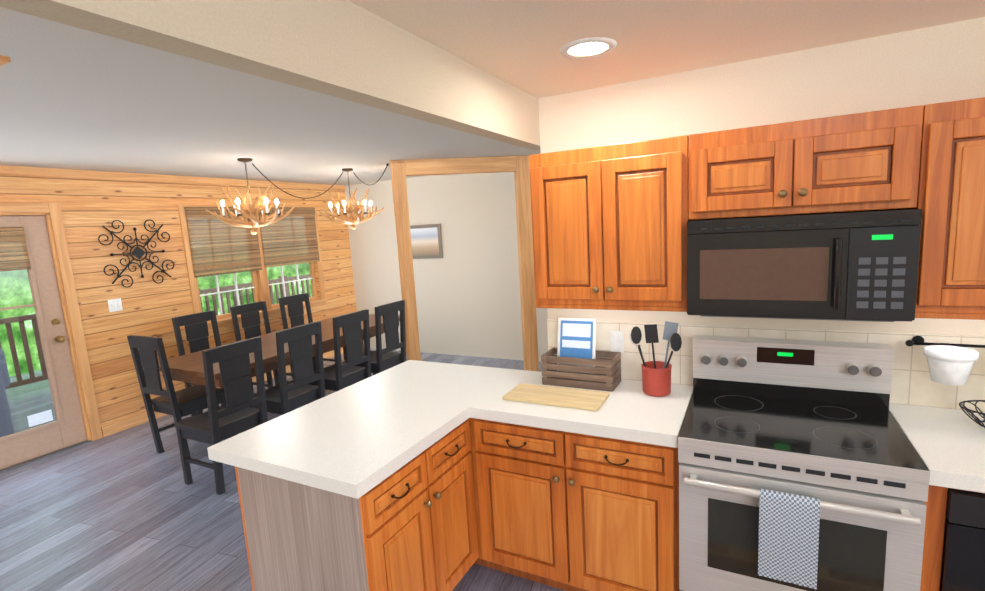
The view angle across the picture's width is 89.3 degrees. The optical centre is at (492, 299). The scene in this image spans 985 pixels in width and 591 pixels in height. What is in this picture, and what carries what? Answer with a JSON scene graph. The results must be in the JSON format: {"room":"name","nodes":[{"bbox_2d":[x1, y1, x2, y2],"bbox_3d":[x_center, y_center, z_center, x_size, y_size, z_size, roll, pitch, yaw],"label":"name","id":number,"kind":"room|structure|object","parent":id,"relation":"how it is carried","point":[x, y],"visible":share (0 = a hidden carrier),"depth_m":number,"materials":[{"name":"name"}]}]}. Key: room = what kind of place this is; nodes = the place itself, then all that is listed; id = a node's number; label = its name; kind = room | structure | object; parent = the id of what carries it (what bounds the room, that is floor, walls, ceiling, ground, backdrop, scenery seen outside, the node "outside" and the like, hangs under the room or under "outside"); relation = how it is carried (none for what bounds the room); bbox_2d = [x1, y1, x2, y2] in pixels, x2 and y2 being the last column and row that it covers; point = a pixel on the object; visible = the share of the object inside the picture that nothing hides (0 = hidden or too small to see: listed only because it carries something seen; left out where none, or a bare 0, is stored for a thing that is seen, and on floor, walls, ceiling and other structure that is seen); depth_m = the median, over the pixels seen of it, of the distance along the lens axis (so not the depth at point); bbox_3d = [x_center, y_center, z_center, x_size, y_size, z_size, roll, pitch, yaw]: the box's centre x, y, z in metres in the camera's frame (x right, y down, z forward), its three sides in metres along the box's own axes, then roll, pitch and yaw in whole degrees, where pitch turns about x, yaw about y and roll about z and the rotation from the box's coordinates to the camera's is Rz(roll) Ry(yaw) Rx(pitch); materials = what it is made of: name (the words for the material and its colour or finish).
{"room":"kitchen","nodes":[
{"label":"kitchen","id":0,"kind":"room"},
{"bbox_2d":[0,55,10,65],"bbox_3d":[-3.130,-0.920,2.516,3.015,0.038,0.053,1,10,28],"label":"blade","id":1,"kind":"structure","parent":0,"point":[4,60],"depth_m":1.82,"materials":[{"name":"brown wood"}]},
{"bbox_2d":[0,175,356,435],"bbox_3d":[-3.357,-0.097,5.572,0.150,2.500,4.920,1,10,28],"label":"wall","id":2,"kind":"structure","parent":0,"point":[90,208],"depth_m":4.98,"materials":[{"name":"brown wood"}]},
{"bbox_2d":[0,215,91,472],"bbox_3d":[-4.095,0.369,4.116,0.207,2.095,0.990,1,10,28],"label":"door","id":3,"kind":"structure","parent":2,"relation":"attached to","point":[65,430],"depth_m":4.37,"materials":[{"name":"beige paint"}]},
{"bbox_2d":[107,298,122,311],"bbox_3d":[-3.655,0.051,4.832,0.012,0.120,0.115,1,10,28],"label":"switch plate","id":4,"kind":"object","parent":2,"relation":"attached to","point":[114,305],"visible":1,"depth_m":4.83,"materials":[{"name":"white plastic"}]},
{"bbox_2d":[98,219,173,286],"bbox_3d":[-3.535,-0.469,4.981,0.032,0.656,0.656,1,10,28],"label":"wall decoration","id":5,"kind":"object","parent":2,"relation":"attached to","point":[138,252],"visible":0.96,"depth_m":4.96,"materials":[{"name":"black metal"}]},
{"bbox_2d":[0,165,344,440],"bbox_3d":[-3.340,-0.096,5.558,0.195,2.500,4.930,1,10,28],"label":"trim","id":6,"kind":"structure","parent":2,"relation":"attached to","point":[97,431],"depth_m":4.66,"materials":[{"name":"brown wood"}]},
{"bbox_2d":[184,207,319,321],"bbox_3d":[-2.915,-0.508,6.284,0.140,1.290,1.800,1,10,28],"label":"window","id":7,"kind":"structure","parent":2,"relation":"attached to","point":[291,221],"depth_m":6.08,"materials":[{"name":"brown wood"}]},
{"bbox_2d":[0,0,539,149],"bbox_3d":[-0.476,-0.875,1.382,0.090,0.560,3.190,1,10,28],"label":"soffit","id":8,"kind":"structure","parent":0,"point":[347,50],"depth_m":1.36,"materials":[{"name":"paint"}]},
{"bbox_2d":[0,7,540,185],"bbox_3d":[-1.309,-1.385,3.559,5.600,0.400,6.390,1,10,28],"label":"ceiling","id":9,"kind":"structure","parent":0,"point":[73,98],"depth_m":3.02,"materials":[{"name":"paint"}]},
{"bbox_2d":[205,158,294,234],"bbox_3d":[-2.194,-0.934,4.533,0.728,0.676,0.727,1,10,28],"label":"chandelier","id":10,"kind":"object","parent":9,"relation":"hanging from","point":[249,209],"visible":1,"depth_m":4.47,"materials":[{"name":"brown metal"}]},
{"bbox_2d":[252,163,388,198],"bbox_3d":[-1.572,-1.192,4.960,0.724,0.313,1.283,1,10,28],"label":"cord","id":11,"kind":"object","parent":9,"relation":"hanging from","point":[387,164],"visible":1,"depth_m":5.16,"materials":[{"name":"brown metal"}]},
{"bbox_2d":[319,168,383,229],"bbox_3d":[-1.589,-1.134,5.630,0.716,0.676,0.732,1,10,28],"label":"chandelier","id":12,"kind":"object","parent":9,"relation":"hanging from","point":[355,217],"visible":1,"depth_m":5.58,"materials":[{"name":"brown metal"}]},
{"bbox_2d":[0,348,564,590],"bbox_3d":[-2.070,1.514,2.966,12.900,0.060,11.600,1,10,28],"label":"floor","id":13,"kind":"structure","parent":0,"point":[129,509],"depth_m":3.31,"materials":[{"name":"grey wood"}]},
{"bbox_2d":[127,335,228,457],"bbox_3d":[-2.673,0.781,4.305,0.434,1.060,0.509,1,10,28],"label":"chair","id":14,"kind":"object","parent":13,"relation":"on","point":[177,405],"visible":0.79,"depth_m":4.13,"materials":[{"name":"black wood"}]},
{"bbox_2d":[172,310,253,415],"bbox_3d":[-2.837,0.671,5.106,0.509,1.060,0.434,1,10,28],"label":"chair","id":15,"kind":"object","parent":13,"relation":"on","point":[196,329],"visible":0.44,"depth_m":5.14,"materials":[{"name":"black wood"}]},
{"bbox_2d":[174,337,267,494],"bbox_3d":[-2.023,0.829,3.733,0.509,1.060,0.434,1,10,28],"label":"chair","id":16,"kind":"object","parent":13,"relation":"on","point":[234,415],"visible":0.88,"depth_m":3.60,"materials":[{"name":"black wood"}]},
{"bbox_2d":[230,301,292,387],"bbox_3d":[-2.547,0.572,5.656,0.509,1.060,0.434,1,10,28],"label":"chair","id":17,"kind":"object","parent":13,"relation":"on","point":[250,317],"visible":0.42,"depth_m":5.69,"materials":[{"name":"black wood"}]},
{"bbox_2d":[158,313,399,434],"bbox_3d":[-1.995,0.754,5.221,0.960,0.765,2.450,1,10,28],"label":"dining table","id":18,"kind":"object","parent":13,"relation":"on","point":[188,368],"visible":0.25,"depth_m":4.48,"materials":[{"name":"brown wood"}]},
{"bbox_2d":[250,322,324,428],"bbox_3d":[-1.752,0.736,4.249,0.509,1.060,0.434,1,10,28],"label":"chair","id":19,"kind":"object","parent":13,"relation":"on","point":[284,396],"visible":0.65,"depth_m":4.11,"materials":[{"name":"black wood"}]},
{"bbox_2d":[278,293,341,379],"bbox_3d":[-2.253,0.471,6.215,0.509,1.060,0.434,1,10,28],"label":"chair","id":20,"kind":"object","parent":13,"relation":"on","point":[294,303],"visible":0.25,"depth_m":6.25,"materials":[{"name":"black wood"}]},
{"bbox_2d":[308,309,370,403],"bbox_3d":[-1.476,0.641,4.773,0.509,1.060,0.434,1,10,28],"label":"chair","id":21,"kind":"object","parent":13,"relation":"on","point":[338,375],"visible":0.67,"depth_m":4.63,"materials":[{"name":"black wood"}]},
{"bbox_2d":[235,468,474,590],"bbox_3d":[-0.553,1.052,2.308,0.663,0.868,0.790,1,10,28],"label":"base cabinet","id":22,"kind":"object","parent":13,"relation":"on","point":[298,538],"depth_m":1.96,"materials":[{"name":"brown wood"}]},
{"bbox_2d":[207,360,692,575],"bbox_3d":[-0.091,0.554,2.314,1.779,0.052,1.412,1,10,28],"label":"countertop","id":23,"kind":"structure","parent":22,"relation":"on","point":[429,440],"depth_m":2.23,"materials":[{"name":"white stone"}]},
{"bbox_2d":[502,383,609,410],"bbox_3d":[0.311,0.473,2.453,0.480,0.018,0.220,1,10,28],"label":"cutting board","id":24,"kind":"object","parent":23,"relation":"on","point":[565,397],"visible":1,"depth_m":2.42,"materials":[{"name":"brown wood"}]},
{"bbox_2d":[541,317,620,391],"bbox_3d":[0.465,0.276,2.632,0.380,0.337,0.183,1,10,28],"label":"crate","id":25,"kind":"object","parent":23,"relation":"on","point":[574,362],"visible":1,"depth_m":2.63,"materials":[{"name":"brown wood"}]},
{"bbox_2d":[630,321,681,396],"bbox_3d":[0.789,0.280,2.418,0.255,0.353,0.142,1,10,28],"label":"utensil crock","id":26,"kind":"object","parent":23,"relation":"on","point":[656,378],"visible":1,"depth_m":2.39,"materials":[{"name":"ceramic"}]},
{"bbox_2d":[345,300,405,385],"bbox_3d":[-1.219,0.552,5.263,0.509,1.060,0.434,1,10,28],"label":"chair","id":27,"kind":"object","parent":13,"relation":"on","point":[382,360],"visible":0.67,"depth_m":5.12,"materials":[{"name":"black wood"}]},
{"bbox_2d":[390,160,420,360],"bbox_3d":[-0.918,-0.210,5.367,0.150,2.500,0.120,-5,9,-10],"label":"post","id":28,"kind":"object","parent":13,"relation":"on","point":[402,221],"visible":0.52,"depth_m":5.27,"materials":[{"name":"brown wood"}]},
{"bbox_2d":[471,452,678,590],"bbox_3d":[0.457,0.962,2.513,0.979,0.868,0.689,1,10,28],"label":"base cabinet","id":29,"kind":"object","parent":13,"relation":"on","point":[660,570],"depth_m":2.23,"materials":[{"name":"brown wood"}]},
{"bbox_2d":[678,335,929,590],"bbox_3d":[1.207,0.824,2.060,0.760,1.190,0.714,1,10,28],"label":"stove","id":30,"kind":"object","parent":13,"relation":"on","point":[802,466],"visible":1,"depth_m":1.88,"materials":[{"name":"silver metal"}]},
{"bbox_2d":[939,488,984,590],"bbox_3d":[1.896,0.997,1.780,0.600,0.850,0.604,1,10,28],"label":"dishwasher","id":31,"kind":"object","parent":13,"relation":"on","point":[963,562],"visible":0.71,"depth_m":1.60,"materials":[{"name":"black metal"}]},
{"bbox_2d":[889,404,984,492],"bbox_3d":[2.554,0.541,1.364,2.255,0.052,0.637,1,10,28],"label":"countertop","id":32,"kind":"structure","parent":31,"relation":"on","point":[951,445],"depth_m":1.77,"materials":[{"name":"white stone"}]},
{"bbox_2d":[959,400,984,427],"bbox_3d":[1.903,0.441,1.827,0.296,0.081,0.196,1,10,28],"label":"wire basket","id":33,"kind":"object","parent":32,"relation":"on","point":[977,420],"visible":1,"depth_m":1.89,"materials":[{"name":"metal"}]},
{"bbox_2d":[345,172,547,361],"bbox_3d":[0.216,-0.448,6.513,5.600,2.500,0.120,1,10,28],"label":"wall","id":34,"kind":"structure","parent":0,"point":[467,292],"depth_m":6.81,"materials":[{"name":"paint"}]},
{"bbox_2d":[410,224,442,258],"bbox_3d":[-1.023,-0.814,7.011,0.730,0.470,0.030,1,10,28],"label":"picture frame","id":35,"kind":"object","parent":34,"relation":"attached to","point":[426,241],"visible":0.56,"depth_m":6.96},
{"bbox_2d":[405,156,538,370],"bbox_3d":[-0.193,-0.271,5.493,1.324,2.500,0.120,-5,9,-10],"label":"door frame","id":36,"kind":"structure","parent":0,"point":[518,166],"depth_m":5.43,"materials":[{"name":"brown wood"}]},
{"bbox_2d":[348,0,984,97],"bbox_3d":[1.384,-0.928,0.394,4.120,0.250,3.190,1,10,28],"label":"ceiling","id":37,"kind":"structure","parent":0,"point":[519,44],"depth_m":1.78,"materials":[{"name":"paint"}]},
{"bbox_2d":[560,37,616,58],"bbox_3d":[0.367,-0.965,1.917,0.216,0.008,0.216,1,10,28],"label":"recessed light","id":38,"kind":"object","parent":37,"relation":"in","point":[589,46],"visible":0.96,"depth_m":1.90,"materials":[{"name":"white plastic"}]},
{"bbox_2d":[538,17,984,335],"bbox_3d":[2.114,0.154,1.962,4.000,2.435,0.120,1,10,28],"label":"wall","id":39,"kind":"structure","parent":0,"point":[934,64],"depth_m":2.17,"materials":[{"name":"beige paint"}]},
{"bbox_2d":[529,135,688,311],"bbox_3d":[0.579,-0.354,2.411,0.715,0.726,0.340,1,10,28],"label":"upper cabinet","id":40,"kind":"object","parent":39,"relation":"attached to","point":[609,227],"depth_m":2.25,"materials":[{"name":"brown wood"}]},
{"bbox_2d":[547,320,984,411],"bbox_3d":[2.092,0.300,1.924,4.000,0.308,0.012,1,10,28],"label":"backsplash","id":41,"kind":"structure","parent":39,"relation":"attached to","point":[913,383],"depth_m":2.17,"materials":[{"name":"tile"}]},
{"bbox_2d":[610,331,623,352],"bbox_3d":[0.662,0.223,2.650,0.070,0.115,0.008,1,10,28],"label":"electrical outlet plate","id":42,"kind":"object","parent":41,"relation":"attached to","point":[617,341],"visible":0.9,"depth_m":2.65,"materials":[{"name":"white plastic"}]},
{"bbox_2d":[905,336,984,385],"bbox_3d":[1.940,0.241,1.857,0.617,0.145,0.225,1,10,28],"label":"rail","id":43,"kind":"object","parent":41,"relation":"attached to","point":[950,364],"visible":1,"depth_m":1.89,"materials":[{"name":"ceramic"}]},
{"bbox_2d":[689,104,932,220],"bbox_3d":[1.224,-0.528,2.041,0.758,0.349,0.340,1,10,28],"label":"upper cabinet","id":44,"kind":"object","parent":39,"relation":"attached to","point":[874,160],"depth_m":1.87,"materials":[{"name":"brown wood"}]},
{"bbox_2d":[687,209,921,321],"bbox_3d":[1.223,-0.145,2.054,0.752,0.401,0.438,1,10,28],"label":"microwave","id":45,"kind":"object","parent":44,"relation":"attached to","point":[853,266],"visible":1,"depth_m":1.88,"materials":[{"name":"metal"}]},
{"bbox_2d":[915,97,984,319],"bbox_3d":[1.938,-0.328,1.701,0.824,0.726,0.340,1,10,28],"label":"upper cabinet","id":46,"kind":"object","parent":39,"relation":"attached to","point":[951,266],"depth_m":1.70,"materials":[{"name":"brown wood"}]},
{"label":"outside","id":47,"kind":"structure","parent":0,"visible":0},
{"bbox_2d":[0,274,312,388],"bbox_3d":[-3.843,0.398,7.868,2.780,1.140,7.190,1,10,28],"label":"railing","id":48,"kind":"object","parent":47,"point":[18,382],"depth_m":6.59,"materials":[{"name":"brown wood"}]},
{"bbox_2d":[0,349,14,436],"bbox_3d":[-5.100,0.948,4.813,0.600,0.917,0.580,1,10,28],"label":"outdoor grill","id":49,"kind":"object","parent":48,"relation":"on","point":[7,408],"depth_m":4.86,"materials":[{"name":"grey metal"}]},
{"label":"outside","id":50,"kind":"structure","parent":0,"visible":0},
{"bbox_2d":[0,217,311,376],"bbox_3d":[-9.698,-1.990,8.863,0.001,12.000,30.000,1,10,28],"label":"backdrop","id":51,"kind":"structure","parent":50,"point":[8,278],"depth_m":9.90,"materials":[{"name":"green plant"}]}
]}

